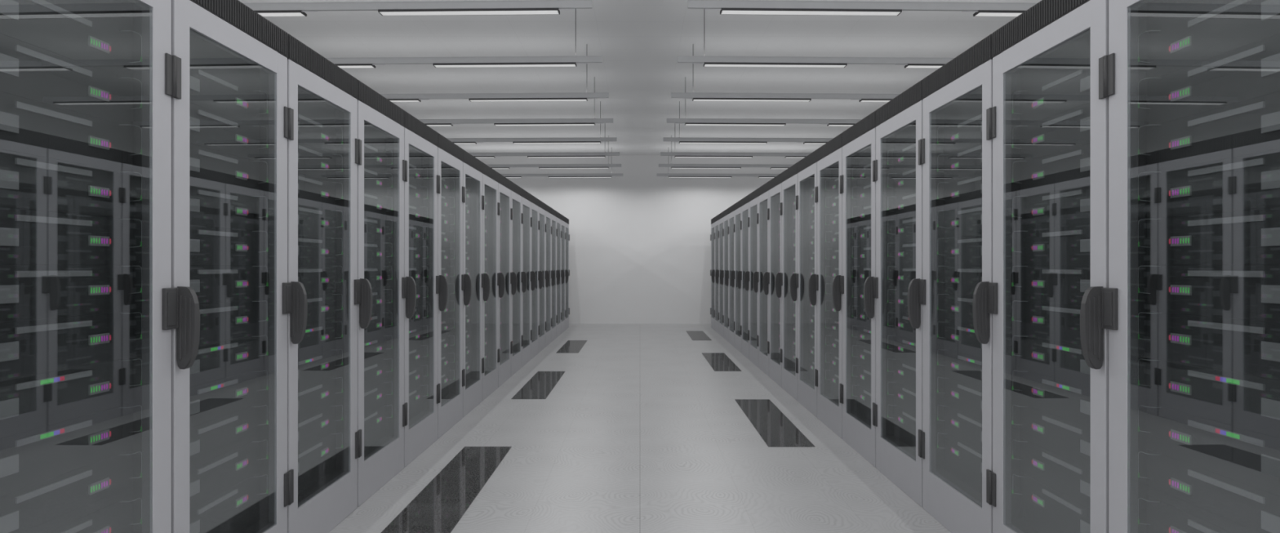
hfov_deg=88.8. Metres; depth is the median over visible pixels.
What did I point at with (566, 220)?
tall cabinet
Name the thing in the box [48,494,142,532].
server
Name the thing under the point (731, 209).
tall cabinet
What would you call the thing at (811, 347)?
server
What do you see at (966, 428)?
server
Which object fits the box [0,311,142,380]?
server
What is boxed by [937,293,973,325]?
server
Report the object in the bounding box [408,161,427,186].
server
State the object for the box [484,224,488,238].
server
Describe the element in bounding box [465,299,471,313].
server
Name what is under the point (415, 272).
server
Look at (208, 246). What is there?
server
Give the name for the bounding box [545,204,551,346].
tall cabinet
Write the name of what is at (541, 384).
floor vent
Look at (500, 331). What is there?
server
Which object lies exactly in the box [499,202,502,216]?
server
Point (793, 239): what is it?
server
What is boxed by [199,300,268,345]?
server
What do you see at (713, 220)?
tall cabinet
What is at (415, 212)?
server
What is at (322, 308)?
server
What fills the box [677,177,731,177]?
diffuser
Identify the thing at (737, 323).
tall cabinet
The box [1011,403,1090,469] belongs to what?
server
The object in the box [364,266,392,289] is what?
server
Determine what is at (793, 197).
server
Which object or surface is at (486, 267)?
server
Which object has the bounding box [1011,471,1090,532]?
server
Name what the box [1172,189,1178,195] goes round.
indicator light
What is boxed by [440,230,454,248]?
server
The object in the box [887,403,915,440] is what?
server
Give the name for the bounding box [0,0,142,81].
server
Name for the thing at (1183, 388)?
indicator light
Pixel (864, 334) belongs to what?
server
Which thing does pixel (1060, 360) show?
server
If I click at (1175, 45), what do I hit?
indicator light
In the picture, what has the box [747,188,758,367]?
tall cabinet
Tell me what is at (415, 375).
server
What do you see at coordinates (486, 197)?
server
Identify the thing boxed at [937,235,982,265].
server
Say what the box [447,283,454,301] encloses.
server
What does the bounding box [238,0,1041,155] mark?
ceiling
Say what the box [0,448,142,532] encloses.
server
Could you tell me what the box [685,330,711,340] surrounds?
floor vent
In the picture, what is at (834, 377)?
server
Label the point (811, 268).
server
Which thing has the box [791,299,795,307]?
server
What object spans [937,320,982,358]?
server
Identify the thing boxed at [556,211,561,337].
tall cabinet
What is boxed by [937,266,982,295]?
server
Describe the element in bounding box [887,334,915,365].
server
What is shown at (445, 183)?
server
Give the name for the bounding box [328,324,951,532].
floor
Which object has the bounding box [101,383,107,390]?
indicator light
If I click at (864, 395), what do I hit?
server
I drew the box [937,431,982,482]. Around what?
server
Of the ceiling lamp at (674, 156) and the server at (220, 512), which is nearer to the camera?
the server at (220, 512)
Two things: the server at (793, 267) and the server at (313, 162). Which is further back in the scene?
the server at (793, 267)
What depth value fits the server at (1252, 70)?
1.63 m
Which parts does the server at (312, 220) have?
status panel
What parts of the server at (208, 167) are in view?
plate, status panel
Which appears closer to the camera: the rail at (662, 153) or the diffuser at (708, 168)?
the rail at (662, 153)
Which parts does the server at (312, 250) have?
status panel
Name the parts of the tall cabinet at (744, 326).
handle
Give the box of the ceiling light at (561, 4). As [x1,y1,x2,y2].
[242,0,591,11]
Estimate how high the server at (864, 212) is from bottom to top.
0.130 m
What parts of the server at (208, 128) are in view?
plate, status panel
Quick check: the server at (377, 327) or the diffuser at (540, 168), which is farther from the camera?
the diffuser at (540, 168)
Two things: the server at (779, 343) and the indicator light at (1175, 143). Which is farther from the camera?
the server at (779, 343)
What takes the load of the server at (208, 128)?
on the server at (208, 167)
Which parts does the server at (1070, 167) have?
status panel, plate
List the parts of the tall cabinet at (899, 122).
strike plate, mounting rail, handle, latch plate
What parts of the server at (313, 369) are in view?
status panel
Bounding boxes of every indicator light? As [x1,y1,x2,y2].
[90,37,100,46]
[90,88,100,96]
[90,137,100,145]
[90,187,100,194]
[90,237,100,243]
[90,287,100,293]
[90,336,100,342]
[90,385,100,392]
[90,435,100,443]
[90,484,100,493]
[101,42,107,49]
[101,91,107,98]
[101,140,107,146]
[101,189,107,195]
[101,238,107,244]
[101,287,107,292]
[101,335,107,341]
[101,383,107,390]
[101,432,107,439]
[101,480,107,488]
[1172,42,1178,49]
[1172,91,1178,98]
[1172,140,1178,146]
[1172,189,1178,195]
[1172,238,1178,244]
[1172,287,1178,292]
[1172,335,1178,341]
[1172,383,1178,390]
[1172,432,1178,439]
[1172,480,1178,488]
[1179,37,1189,46]
[1179,88,1189,96]
[1179,137,1189,145]
[1179,187,1189,194]
[1179,237,1189,243]
[1179,287,1189,293]
[1179,336,1189,342]
[1179,385,1189,392]
[1179,435,1189,443]
[1179,484,1189,493]
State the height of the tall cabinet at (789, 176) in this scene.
2.051 m
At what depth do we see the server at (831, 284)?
4.91 m
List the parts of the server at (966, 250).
status panel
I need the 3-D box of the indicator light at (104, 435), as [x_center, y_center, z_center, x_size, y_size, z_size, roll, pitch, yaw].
[-1.435,0.453,1.751,0.006,0.014,0.020,0,0,0]
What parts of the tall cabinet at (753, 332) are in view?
handle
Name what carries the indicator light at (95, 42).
on the server at (54, 26)
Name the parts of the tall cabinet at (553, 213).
handle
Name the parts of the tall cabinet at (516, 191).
handle, strike plate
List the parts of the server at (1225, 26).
status panel, plate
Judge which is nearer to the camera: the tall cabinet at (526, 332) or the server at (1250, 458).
the server at (1250, 458)
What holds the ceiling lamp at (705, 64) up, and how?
hanging from the ceiling
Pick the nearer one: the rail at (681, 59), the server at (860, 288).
the server at (860, 288)
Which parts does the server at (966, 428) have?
status panel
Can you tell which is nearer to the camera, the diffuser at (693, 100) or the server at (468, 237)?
the server at (468, 237)
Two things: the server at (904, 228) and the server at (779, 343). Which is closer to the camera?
the server at (904, 228)
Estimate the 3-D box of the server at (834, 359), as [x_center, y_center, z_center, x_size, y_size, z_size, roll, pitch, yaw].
[1.706,0.713,4.680,0.608,0.130,0.550,0,0,0]
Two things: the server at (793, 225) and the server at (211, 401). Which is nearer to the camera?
the server at (211, 401)
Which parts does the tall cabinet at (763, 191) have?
strike plate, handle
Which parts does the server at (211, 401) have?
plate, status panel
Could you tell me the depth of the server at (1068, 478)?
2.26 m
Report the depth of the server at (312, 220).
2.91 m
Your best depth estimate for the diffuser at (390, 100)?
6.65 m
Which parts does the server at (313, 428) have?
status panel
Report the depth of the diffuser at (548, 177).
12.38 m
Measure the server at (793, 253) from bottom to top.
0.130 m
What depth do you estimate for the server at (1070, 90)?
2.26 m
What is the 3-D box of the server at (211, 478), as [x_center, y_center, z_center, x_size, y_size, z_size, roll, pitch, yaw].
[-1.706,0.713,2.200,0.608,0.130,0.550,0,0,0]
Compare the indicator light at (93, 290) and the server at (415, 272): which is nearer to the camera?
the indicator light at (93, 290)
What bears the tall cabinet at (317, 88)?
on the floor
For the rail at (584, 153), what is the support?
attached to the ceiling lamp at (527, 156)
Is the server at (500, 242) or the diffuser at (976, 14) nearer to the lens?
the diffuser at (976, 14)
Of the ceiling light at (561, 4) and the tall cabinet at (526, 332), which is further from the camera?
the tall cabinet at (526, 332)
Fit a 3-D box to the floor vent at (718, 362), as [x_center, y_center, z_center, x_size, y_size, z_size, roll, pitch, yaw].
[0.971,1.154,7.965,0.301,0.003,1.510,0,0,0]
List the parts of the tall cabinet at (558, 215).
handle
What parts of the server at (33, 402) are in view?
plate, status panel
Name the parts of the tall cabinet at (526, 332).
handle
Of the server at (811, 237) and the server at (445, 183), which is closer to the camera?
the server at (445, 183)
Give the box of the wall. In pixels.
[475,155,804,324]
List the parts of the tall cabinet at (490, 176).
mounting rail, handle, strike plate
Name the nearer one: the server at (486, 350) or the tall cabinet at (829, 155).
the tall cabinet at (829, 155)
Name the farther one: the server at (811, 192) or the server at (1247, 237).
the server at (811, 192)
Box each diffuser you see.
[257,12,305,16]
[337,65,373,67]
[379,10,558,15]
[390,100,419,102]
[426,124,451,125]
[434,64,575,67]
[469,99,586,101]
[495,124,594,125]
[514,142,599,143]
[528,156,604,157]
[539,168,571,168]
[548,177,602,177]
[675,156,751,157]
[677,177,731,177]
[680,142,765,143]
[685,124,784,125]
[693,99,810,101]
[704,64,845,67]
[708,168,740,168]
[721,10,900,15]
[828,124,853,125]
[860,100,889,102]
[906,65,942,67]
[974,12,1022,16]
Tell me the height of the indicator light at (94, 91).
0.014 m
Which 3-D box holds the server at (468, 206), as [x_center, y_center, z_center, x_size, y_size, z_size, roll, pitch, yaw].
[-1.721,-0.460,5.300,0.578,0.130,0.550,0,0,0]
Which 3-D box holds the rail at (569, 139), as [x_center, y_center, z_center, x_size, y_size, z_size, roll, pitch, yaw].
[-1.937,-1.727,8.919,3.244,0.052,0.021,0,0,1]
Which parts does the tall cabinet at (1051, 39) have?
strike plate, mounting rail, handle, latch plate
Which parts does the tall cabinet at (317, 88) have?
latch plate, handle, mounting rail, strike plate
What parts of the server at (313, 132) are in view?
status panel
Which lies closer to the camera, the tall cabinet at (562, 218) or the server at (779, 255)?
the server at (779, 255)
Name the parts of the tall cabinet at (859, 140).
strike plate, mounting rail, handle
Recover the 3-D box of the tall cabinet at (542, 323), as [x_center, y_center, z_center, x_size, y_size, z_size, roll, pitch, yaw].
[-1.812,0.130,9.021,1.037,2.051,0.619,0,0,0]
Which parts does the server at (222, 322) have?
status panel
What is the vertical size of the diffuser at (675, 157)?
0.005 m
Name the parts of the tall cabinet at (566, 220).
handle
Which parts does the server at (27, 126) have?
plate, status panel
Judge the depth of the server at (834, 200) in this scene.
4.83 m
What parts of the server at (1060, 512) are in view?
status panel, plate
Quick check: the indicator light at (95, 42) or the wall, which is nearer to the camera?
the indicator light at (95, 42)
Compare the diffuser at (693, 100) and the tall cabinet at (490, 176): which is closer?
the tall cabinet at (490, 176)
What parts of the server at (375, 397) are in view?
status panel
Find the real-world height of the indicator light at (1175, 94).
0.014 m
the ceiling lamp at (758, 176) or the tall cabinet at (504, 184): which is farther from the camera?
the ceiling lamp at (758, 176)
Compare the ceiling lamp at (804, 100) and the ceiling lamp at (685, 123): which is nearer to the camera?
the ceiling lamp at (804, 100)
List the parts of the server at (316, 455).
status panel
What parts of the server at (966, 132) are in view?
status panel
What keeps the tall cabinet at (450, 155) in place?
on the floor
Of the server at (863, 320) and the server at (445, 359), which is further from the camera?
the server at (445, 359)
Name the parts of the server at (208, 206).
plate, status panel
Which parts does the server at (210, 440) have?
plate, status panel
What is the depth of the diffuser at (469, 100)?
6.63 m
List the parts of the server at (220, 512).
plate, status panel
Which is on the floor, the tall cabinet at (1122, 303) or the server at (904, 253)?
the tall cabinet at (1122, 303)
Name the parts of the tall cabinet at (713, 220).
handle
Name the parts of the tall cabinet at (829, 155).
strike plate, mounting rail, handle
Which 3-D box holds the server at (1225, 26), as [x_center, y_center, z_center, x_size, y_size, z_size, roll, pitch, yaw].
[1.706,-0.590,1.580,0.608,0.130,0.550,0,0,0]
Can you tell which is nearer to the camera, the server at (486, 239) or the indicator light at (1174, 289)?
the indicator light at (1174, 289)
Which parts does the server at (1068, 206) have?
status panel, plate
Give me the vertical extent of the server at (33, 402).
0.130 m
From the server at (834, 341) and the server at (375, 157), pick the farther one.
the server at (834, 341)
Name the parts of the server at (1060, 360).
status panel, plate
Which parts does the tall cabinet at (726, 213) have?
handle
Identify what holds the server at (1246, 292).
on the server at (1241, 346)
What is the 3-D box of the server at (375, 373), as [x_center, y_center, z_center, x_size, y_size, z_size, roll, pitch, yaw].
[-1.706,0.583,3.440,0.608,0.130,0.550,0,0,0]
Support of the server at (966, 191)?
on the server at (966, 220)
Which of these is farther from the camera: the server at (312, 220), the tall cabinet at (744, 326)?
the tall cabinet at (744, 326)
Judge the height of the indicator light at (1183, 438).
0.014 m
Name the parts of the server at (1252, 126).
status panel, plate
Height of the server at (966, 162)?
0.130 m
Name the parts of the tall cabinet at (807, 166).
strike plate, mounting rail, handle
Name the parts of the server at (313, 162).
status panel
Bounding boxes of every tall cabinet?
[55,0,177,532]
[171,0,291,532]
[287,33,359,532]
[356,80,406,506]
[404,110,439,467]
[437,132,464,439]
[462,149,484,417]
[482,162,499,400]
[497,172,512,387]
[511,181,523,376]
[521,188,532,367]
[530,194,539,359]
[538,200,546,352]
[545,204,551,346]
[551,208,557,342]
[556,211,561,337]
[560,214,565,333]
[564,217,569,330]
[710,217,715,330]
[714,214,719,333]
[718,211,723,337]
[722,208,728,342]
[728,204,734,346]
[733,200,741,352]
[740,194,749,359]
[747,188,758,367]
[756,181,768,376]
[767,172,782,387]
[780,162,797,400]
[795,149,817,417]
[815,132,842,439]
[840,110,875,467]
[873,80,923,506]
[920,33,992,532]
[988,0,1108,532]
[1102,0,1224,532]
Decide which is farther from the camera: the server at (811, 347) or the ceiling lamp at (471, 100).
the ceiling lamp at (471, 100)
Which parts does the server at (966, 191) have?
status panel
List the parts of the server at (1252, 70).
status panel, plate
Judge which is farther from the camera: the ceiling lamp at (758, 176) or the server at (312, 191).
the ceiling lamp at (758, 176)
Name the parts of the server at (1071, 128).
status panel, plate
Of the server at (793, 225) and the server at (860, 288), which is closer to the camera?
the server at (860, 288)
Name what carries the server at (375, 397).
on the server at (375, 420)
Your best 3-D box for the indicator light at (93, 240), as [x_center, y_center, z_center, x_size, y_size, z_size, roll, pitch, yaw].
[-1.435,-0.068,1.721,0.006,0.014,0.029,0,0,0]
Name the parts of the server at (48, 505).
plate, status panel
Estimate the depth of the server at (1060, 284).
2.27 m
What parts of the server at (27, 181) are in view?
plate, status panel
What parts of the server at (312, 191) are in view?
status panel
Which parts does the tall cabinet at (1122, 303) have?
strike plate, door, mounting rail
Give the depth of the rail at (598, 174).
12.34 m
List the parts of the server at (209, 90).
plate, status panel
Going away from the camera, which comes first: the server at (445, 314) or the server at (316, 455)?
the server at (316, 455)
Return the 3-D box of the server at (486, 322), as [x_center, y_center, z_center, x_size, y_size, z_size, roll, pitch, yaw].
[-1.721,0.583,5.920,0.578,0.130,0.550,0,0,0]
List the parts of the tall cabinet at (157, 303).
mounting rail, door, strike plate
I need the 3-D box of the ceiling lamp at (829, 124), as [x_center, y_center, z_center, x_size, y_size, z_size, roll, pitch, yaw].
[2.790,-1.692,7.816,1.303,0.017,0.070,0,0,-1]
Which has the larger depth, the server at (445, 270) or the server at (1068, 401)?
the server at (445, 270)
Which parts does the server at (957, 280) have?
status panel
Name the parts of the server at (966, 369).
status panel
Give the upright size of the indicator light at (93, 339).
0.014 m
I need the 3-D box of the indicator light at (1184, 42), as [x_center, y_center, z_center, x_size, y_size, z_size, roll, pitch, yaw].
[1.435,-0.589,1.721,0.006,0.014,0.029,0,0,0]
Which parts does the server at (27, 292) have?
plate, status panel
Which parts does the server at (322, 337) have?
status panel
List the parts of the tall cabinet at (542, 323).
handle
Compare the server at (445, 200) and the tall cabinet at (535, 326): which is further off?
the tall cabinet at (535, 326)
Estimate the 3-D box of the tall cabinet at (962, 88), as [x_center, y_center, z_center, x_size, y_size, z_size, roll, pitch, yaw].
[1.812,0.130,2.821,1.037,2.051,0.619,0,0,0]
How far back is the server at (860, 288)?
4.28 m
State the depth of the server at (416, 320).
4.23 m
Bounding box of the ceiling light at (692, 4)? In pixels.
[688,0,1037,11]
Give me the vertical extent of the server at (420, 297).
0.130 m
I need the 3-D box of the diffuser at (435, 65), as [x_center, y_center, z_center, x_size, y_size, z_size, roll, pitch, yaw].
[-1.132,-1.687,5.489,1.182,0.005,0.062,0,0,1]
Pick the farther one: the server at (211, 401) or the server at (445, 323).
the server at (445, 323)
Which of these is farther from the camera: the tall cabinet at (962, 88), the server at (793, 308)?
the server at (793, 308)
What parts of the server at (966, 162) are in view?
status panel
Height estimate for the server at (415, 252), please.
0.130 m
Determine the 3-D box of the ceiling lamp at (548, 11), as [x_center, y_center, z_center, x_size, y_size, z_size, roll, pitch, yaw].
[-1.080,-1.967,4.343,1.302,0.567,0.070,0,0,1]
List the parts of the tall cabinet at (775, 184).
strike plate, handle, mounting rail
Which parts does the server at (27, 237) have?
plate, status panel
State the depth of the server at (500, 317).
6.76 m
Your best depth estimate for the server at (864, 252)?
4.20 m
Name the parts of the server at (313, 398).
status panel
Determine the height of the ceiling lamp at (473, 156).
0.017 m
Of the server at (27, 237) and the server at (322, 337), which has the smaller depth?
the server at (27, 237)
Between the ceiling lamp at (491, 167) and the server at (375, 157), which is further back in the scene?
the ceiling lamp at (491, 167)
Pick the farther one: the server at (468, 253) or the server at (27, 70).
the server at (468, 253)
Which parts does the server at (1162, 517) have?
status panel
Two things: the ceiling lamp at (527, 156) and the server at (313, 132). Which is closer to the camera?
the server at (313, 132)
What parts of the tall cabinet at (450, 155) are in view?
handle, mounting rail, strike plate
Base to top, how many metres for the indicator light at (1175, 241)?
0.014 m
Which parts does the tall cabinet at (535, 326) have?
handle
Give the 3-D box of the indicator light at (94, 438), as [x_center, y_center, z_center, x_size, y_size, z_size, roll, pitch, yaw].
[-1.435,0.453,1.721,0.006,0.014,0.029,0,0,0]
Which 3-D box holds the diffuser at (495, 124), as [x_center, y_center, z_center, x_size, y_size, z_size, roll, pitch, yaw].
[-1.132,-1.687,7.779,1.182,0.005,0.062,0,0,1]
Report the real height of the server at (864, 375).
0.130 m
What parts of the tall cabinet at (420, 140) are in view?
handle, mounting rail, strike plate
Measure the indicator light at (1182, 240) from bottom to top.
0.014 m
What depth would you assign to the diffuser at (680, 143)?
8.94 m
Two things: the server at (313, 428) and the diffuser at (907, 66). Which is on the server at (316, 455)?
the server at (313, 428)
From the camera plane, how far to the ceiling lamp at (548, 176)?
12.33 m
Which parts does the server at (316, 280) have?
status panel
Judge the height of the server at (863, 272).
0.130 m
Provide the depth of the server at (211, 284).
2.27 m
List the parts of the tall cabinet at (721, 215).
handle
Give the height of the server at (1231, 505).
0.130 m
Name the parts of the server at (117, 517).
status panel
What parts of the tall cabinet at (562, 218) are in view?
handle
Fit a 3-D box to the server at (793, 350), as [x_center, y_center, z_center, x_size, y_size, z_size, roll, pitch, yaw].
[1.721,0.843,5.920,0.578,0.130,0.550,0,0,0]
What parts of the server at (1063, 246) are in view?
status panel, plate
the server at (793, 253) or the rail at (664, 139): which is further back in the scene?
the rail at (664, 139)
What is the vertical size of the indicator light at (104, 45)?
0.014 m
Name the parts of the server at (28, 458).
plate, status panel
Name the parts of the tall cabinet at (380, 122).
latch plate, handle, mounting rail, strike plate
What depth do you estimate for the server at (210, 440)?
2.26 m
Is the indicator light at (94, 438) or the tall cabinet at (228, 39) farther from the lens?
the tall cabinet at (228, 39)
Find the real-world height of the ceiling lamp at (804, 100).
0.567 m
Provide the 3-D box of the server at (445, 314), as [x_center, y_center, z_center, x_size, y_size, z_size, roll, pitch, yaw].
[-1.706,0.322,4.680,0.608,0.130,0.550,0,0,0]
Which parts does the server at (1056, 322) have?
status panel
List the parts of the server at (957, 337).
status panel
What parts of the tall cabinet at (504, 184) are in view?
mounting rail, handle, strike plate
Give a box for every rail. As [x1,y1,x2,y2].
[325,55,602,64]
[380,92,608,98]
[418,118,613,124]
[446,137,617,142]
[468,151,619,155]
[485,164,621,167]
[501,173,623,176]
[656,173,778,176]
[658,164,794,167]
[660,151,811,155]
[662,137,833,142]
[666,118,861,124]
[671,92,899,98]
[677,55,954,64]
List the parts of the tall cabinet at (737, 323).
handle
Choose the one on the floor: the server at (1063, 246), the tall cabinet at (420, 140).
the tall cabinet at (420, 140)
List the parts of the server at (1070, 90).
status panel, plate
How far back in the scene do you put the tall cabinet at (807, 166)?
5.53 m
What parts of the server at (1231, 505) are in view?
status panel, plate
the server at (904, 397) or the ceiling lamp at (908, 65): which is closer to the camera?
the server at (904, 397)
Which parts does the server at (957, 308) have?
status panel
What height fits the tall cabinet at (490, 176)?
2.051 m
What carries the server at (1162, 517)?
in the tall cabinet at (1122, 303)
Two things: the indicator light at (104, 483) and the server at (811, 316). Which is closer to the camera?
the indicator light at (104, 483)
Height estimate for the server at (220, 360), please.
0.130 m
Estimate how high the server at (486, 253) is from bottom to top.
0.130 m
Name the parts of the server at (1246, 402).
status panel, plate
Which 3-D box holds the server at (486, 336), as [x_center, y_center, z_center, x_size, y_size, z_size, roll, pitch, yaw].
[-1.721,0.713,5.920,0.578,0.130,0.550,0,0,0]
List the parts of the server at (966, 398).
status panel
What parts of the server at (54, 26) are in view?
plate, status panel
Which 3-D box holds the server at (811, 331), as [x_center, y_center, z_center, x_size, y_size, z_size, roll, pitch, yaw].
[1.721,0.583,5.300,0.578,0.130,0.550,0,0,0]
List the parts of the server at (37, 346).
plate, status panel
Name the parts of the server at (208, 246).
plate, status panel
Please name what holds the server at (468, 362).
in the tall cabinet at (472, 166)
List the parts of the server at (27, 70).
plate, status panel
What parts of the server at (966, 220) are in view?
status panel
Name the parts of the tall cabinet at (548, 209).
handle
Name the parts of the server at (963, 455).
status panel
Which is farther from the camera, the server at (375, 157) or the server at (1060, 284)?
the server at (375, 157)
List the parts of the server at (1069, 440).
status panel, plate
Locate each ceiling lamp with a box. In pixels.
[254,9,317,16]
[334,63,385,68]
[377,7,574,15]
[387,98,421,102]
[424,123,453,125]
[432,8,588,67]
[453,142,483,143]
[468,44,597,102]
[473,155,495,157]
[490,167,515,168]
[493,76,602,125]
[504,176,521,177]
[512,101,600,143]
[527,155,605,157]
[538,134,608,168]
[548,176,617,177]
[662,176,731,177]
[671,134,741,168]
[674,155,752,157]
[677,76,786,125]
[679,101,767,143]
[682,44,811,102]
[691,8,847,67]
[705,7,902,15]
[758,176,775,177]
[764,167,789,168]
[784,155,806,157]
[796,142,826,143]
[826,123,855,125]
[858,98,892,102]
[894,63,945,68]
[962,9,1025,16]
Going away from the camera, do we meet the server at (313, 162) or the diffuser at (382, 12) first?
the server at (313, 162)
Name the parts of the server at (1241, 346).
status panel, plate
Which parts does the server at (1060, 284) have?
status panel, plate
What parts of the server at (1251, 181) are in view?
status panel, plate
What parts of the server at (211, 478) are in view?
plate, status panel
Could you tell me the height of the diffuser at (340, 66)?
0.005 m
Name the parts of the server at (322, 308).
status panel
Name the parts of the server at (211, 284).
plate, status panel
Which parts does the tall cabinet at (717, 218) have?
handle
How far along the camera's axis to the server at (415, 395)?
4.20 m
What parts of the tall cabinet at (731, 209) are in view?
handle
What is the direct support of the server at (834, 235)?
on the server at (834, 253)
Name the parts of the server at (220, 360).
plate, status panel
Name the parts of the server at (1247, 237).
status panel, plate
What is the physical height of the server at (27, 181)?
0.130 m
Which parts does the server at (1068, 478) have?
status panel, plate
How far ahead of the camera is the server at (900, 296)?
3.60 m
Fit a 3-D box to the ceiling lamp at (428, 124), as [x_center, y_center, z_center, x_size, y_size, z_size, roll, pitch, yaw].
[-2.790,-1.692,7.816,1.303,0.017,0.070,0,0,1]
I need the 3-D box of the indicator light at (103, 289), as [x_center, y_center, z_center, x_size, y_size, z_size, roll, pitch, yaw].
[-1.435,0.062,1.751,0.006,0.014,0.020,0,0,0]
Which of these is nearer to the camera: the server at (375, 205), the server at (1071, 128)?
the server at (1071, 128)
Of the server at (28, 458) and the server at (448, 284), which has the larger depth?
the server at (448, 284)
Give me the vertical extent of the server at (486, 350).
0.130 m
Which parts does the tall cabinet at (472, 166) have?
handle, mounting rail, strike plate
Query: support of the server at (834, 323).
on the server at (834, 341)
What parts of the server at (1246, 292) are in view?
status panel, plate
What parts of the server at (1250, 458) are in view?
status panel, plate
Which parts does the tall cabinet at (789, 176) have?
strike plate, handle, mounting rail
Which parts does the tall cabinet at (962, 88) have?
strike plate, mounting rail, handle, latch plate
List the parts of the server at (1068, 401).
status panel, plate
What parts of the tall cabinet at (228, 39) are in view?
latch plate, handle, mounting rail, strike plate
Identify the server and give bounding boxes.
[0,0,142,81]
[0,33,142,127]
[0,91,142,173]
[0,149,142,218]
[0,207,142,265]
[0,265,142,322]
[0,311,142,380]
[0,357,142,438]
[0,403,142,496]
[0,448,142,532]
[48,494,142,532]
[189,61,268,128]
[189,102,268,162]
[189,142,268,196]
[189,183,268,231]
[189,224,268,265]
[189,265,268,305]
[189,334,268,387]
[189,368,268,428]
[189,403,268,469]
[189,437,268,510]
[189,471,268,532]
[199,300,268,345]
[297,111,342,155]
[297,142,342,182]
[297,173,342,210]
[297,204,342,238]
[297,235,342,265]
[297,266,342,295]
[297,320,342,358]
[297,348,342,389]
[297,376,342,420]
[297,403,342,451]
[297,431,342,482]
[306,293,342,325]
[364,141,392,173]
[364,165,392,196]
[364,191,392,219]
[364,216,392,243]
[364,240,392,266]
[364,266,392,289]
[364,311,392,340]
[364,334,392,365]
[364,357,392,390]
[364,380,392,415]
[364,403,392,440]
[372,288,392,314]
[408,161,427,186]
[408,182,427,206]
[408,203,427,226]
[408,224,427,246]
[408,244,427,266]
[408,266,427,286]
[408,305,427,328]
[408,324,427,349]
[408,344,427,370]
[408,364,427,391]
[408,384,427,412]
[415,285,427,306]
[440,176,454,196]
[440,194,454,213]
[440,212,454,231]
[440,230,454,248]
[440,248,454,266]
[440,266,454,283]
[440,300,454,319]
[440,317,454,337]
[440,334,454,355]
[440,352,454,373]
[440,369,454,391]
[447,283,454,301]
[465,186,471,204]
[465,203,471,220]
[465,218,471,235]
[465,234,471,250]
[465,250,471,266]
[465,266,471,278]
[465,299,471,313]
[465,311,471,328]
[465,327,471,345]
[465,342,471,360]
[465,358,471,376]
[484,195,488,210]
[484,209,488,224]
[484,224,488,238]
[484,238,488,252]
[484,252,488,266]
[484,266,488,274]
[484,299,488,307]
[484,307,488,322]
[484,321,488,336]
[484,334,488,350]
[484,348,488,364]
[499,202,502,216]
[499,215,502,228]
[499,227,502,240]
[499,240,502,253]
[499,253,502,266]
[499,303,502,316]
[499,315,502,329]
[499,328,502,342]
[499,341,502,355]
[777,202,780,216]
[777,215,780,228]
[777,227,780,240]
[777,240,780,253]
[777,253,780,266]
[777,303,780,316]
[777,315,780,329]
[777,328,780,342]
[777,341,780,355]
[791,195,795,210]
[791,209,795,224]
[791,224,795,238]
[791,238,795,252]
[791,252,795,266]
[791,266,795,274]
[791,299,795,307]
[791,307,795,322]
[791,321,795,336]
[791,334,795,350]
[791,348,795,364]
[808,186,814,204]
[808,203,814,220]
[808,218,814,235]
[808,234,814,250]
[808,250,814,266]
[808,266,814,278]
[808,299,814,313]
[808,311,814,328]
[808,327,814,345]
[808,342,814,360]
[808,358,814,376]
[825,176,839,196]
[825,194,839,213]
[825,212,839,231]
[825,230,839,248]
[825,248,839,266]
[825,266,839,283]
[825,283,832,301]
[825,300,839,319]
[825,317,839,337]
[825,334,839,355]
[825,352,839,373]
[825,369,839,391]
[852,161,871,186]
[852,182,871,206]
[852,203,871,226]
[852,224,871,246]
[852,244,871,266]
[852,266,871,286]
[852,285,864,306]
[852,305,871,328]
[852,324,871,349]
[852,344,871,370]
[852,364,871,391]
[852,384,871,412]
[887,141,915,173]
[887,165,915,196]
[887,191,915,219]
[887,216,915,243]
[887,240,915,266]
[887,266,915,289]
[887,288,907,314]
[887,311,915,340]
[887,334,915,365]
[887,357,915,390]
[887,380,915,415]
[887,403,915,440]
[937,111,982,155]
[937,142,982,182]
[937,173,982,210]
[937,204,982,238]
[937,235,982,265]
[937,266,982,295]
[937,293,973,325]
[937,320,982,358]
[937,348,982,389]
[937,376,982,420]
[937,403,982,451]
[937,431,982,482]
[1011,61,1090,128]
[1011,102,1090,162]
[1011,142,1090,195]
[1011,183,1090,231]
[1011,224,1090,265]
[1011,265,1090,305]
[1011,300,1080,345]
[1011,334,1090,387]
[1011,368,1090,428]
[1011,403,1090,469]
[1011,437,1090,510]
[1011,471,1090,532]
[1137,0,1279,81]
[1137,33,1279,127]
[1137,91,1279,173]
[1137,149,1279,218]
[1137,207,1279,265]
[1137,265,1279,322]
[1137,311,1279,380]
[1137,357,1279,438]
[1137,403,1279,496]
[1137,448,1279,532]
[1137,494,1231,532]
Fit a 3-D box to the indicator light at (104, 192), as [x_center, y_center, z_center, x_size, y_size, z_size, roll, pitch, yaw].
[-1.435,-0.198,1.751,0.006,0.014,0.020,0,0,0]
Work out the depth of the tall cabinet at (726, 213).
10.49 m
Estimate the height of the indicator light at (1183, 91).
0.014 m
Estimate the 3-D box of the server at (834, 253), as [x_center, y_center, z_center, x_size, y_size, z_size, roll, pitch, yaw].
[1.706,-0.069,4.680,0.608,0.130,0.550,0,0,0]
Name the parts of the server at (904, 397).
status panel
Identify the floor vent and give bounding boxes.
[381,446,511,532]
[511,371,564,399]
[555,340,586,353]
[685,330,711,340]
[701,352,742,371]
[734,399,815,447]
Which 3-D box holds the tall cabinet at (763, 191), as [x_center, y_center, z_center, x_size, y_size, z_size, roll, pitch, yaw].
[1.812,0.130,7.161,1.037,2.051,0.619,0,0,0]
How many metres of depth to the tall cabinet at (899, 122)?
3.66 m
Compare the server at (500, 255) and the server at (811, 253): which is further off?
the server at (500, 255)
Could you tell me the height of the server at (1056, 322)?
0.130 m
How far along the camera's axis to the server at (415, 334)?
4.20 m
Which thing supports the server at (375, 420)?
in the tall cabinet at (380, 122)

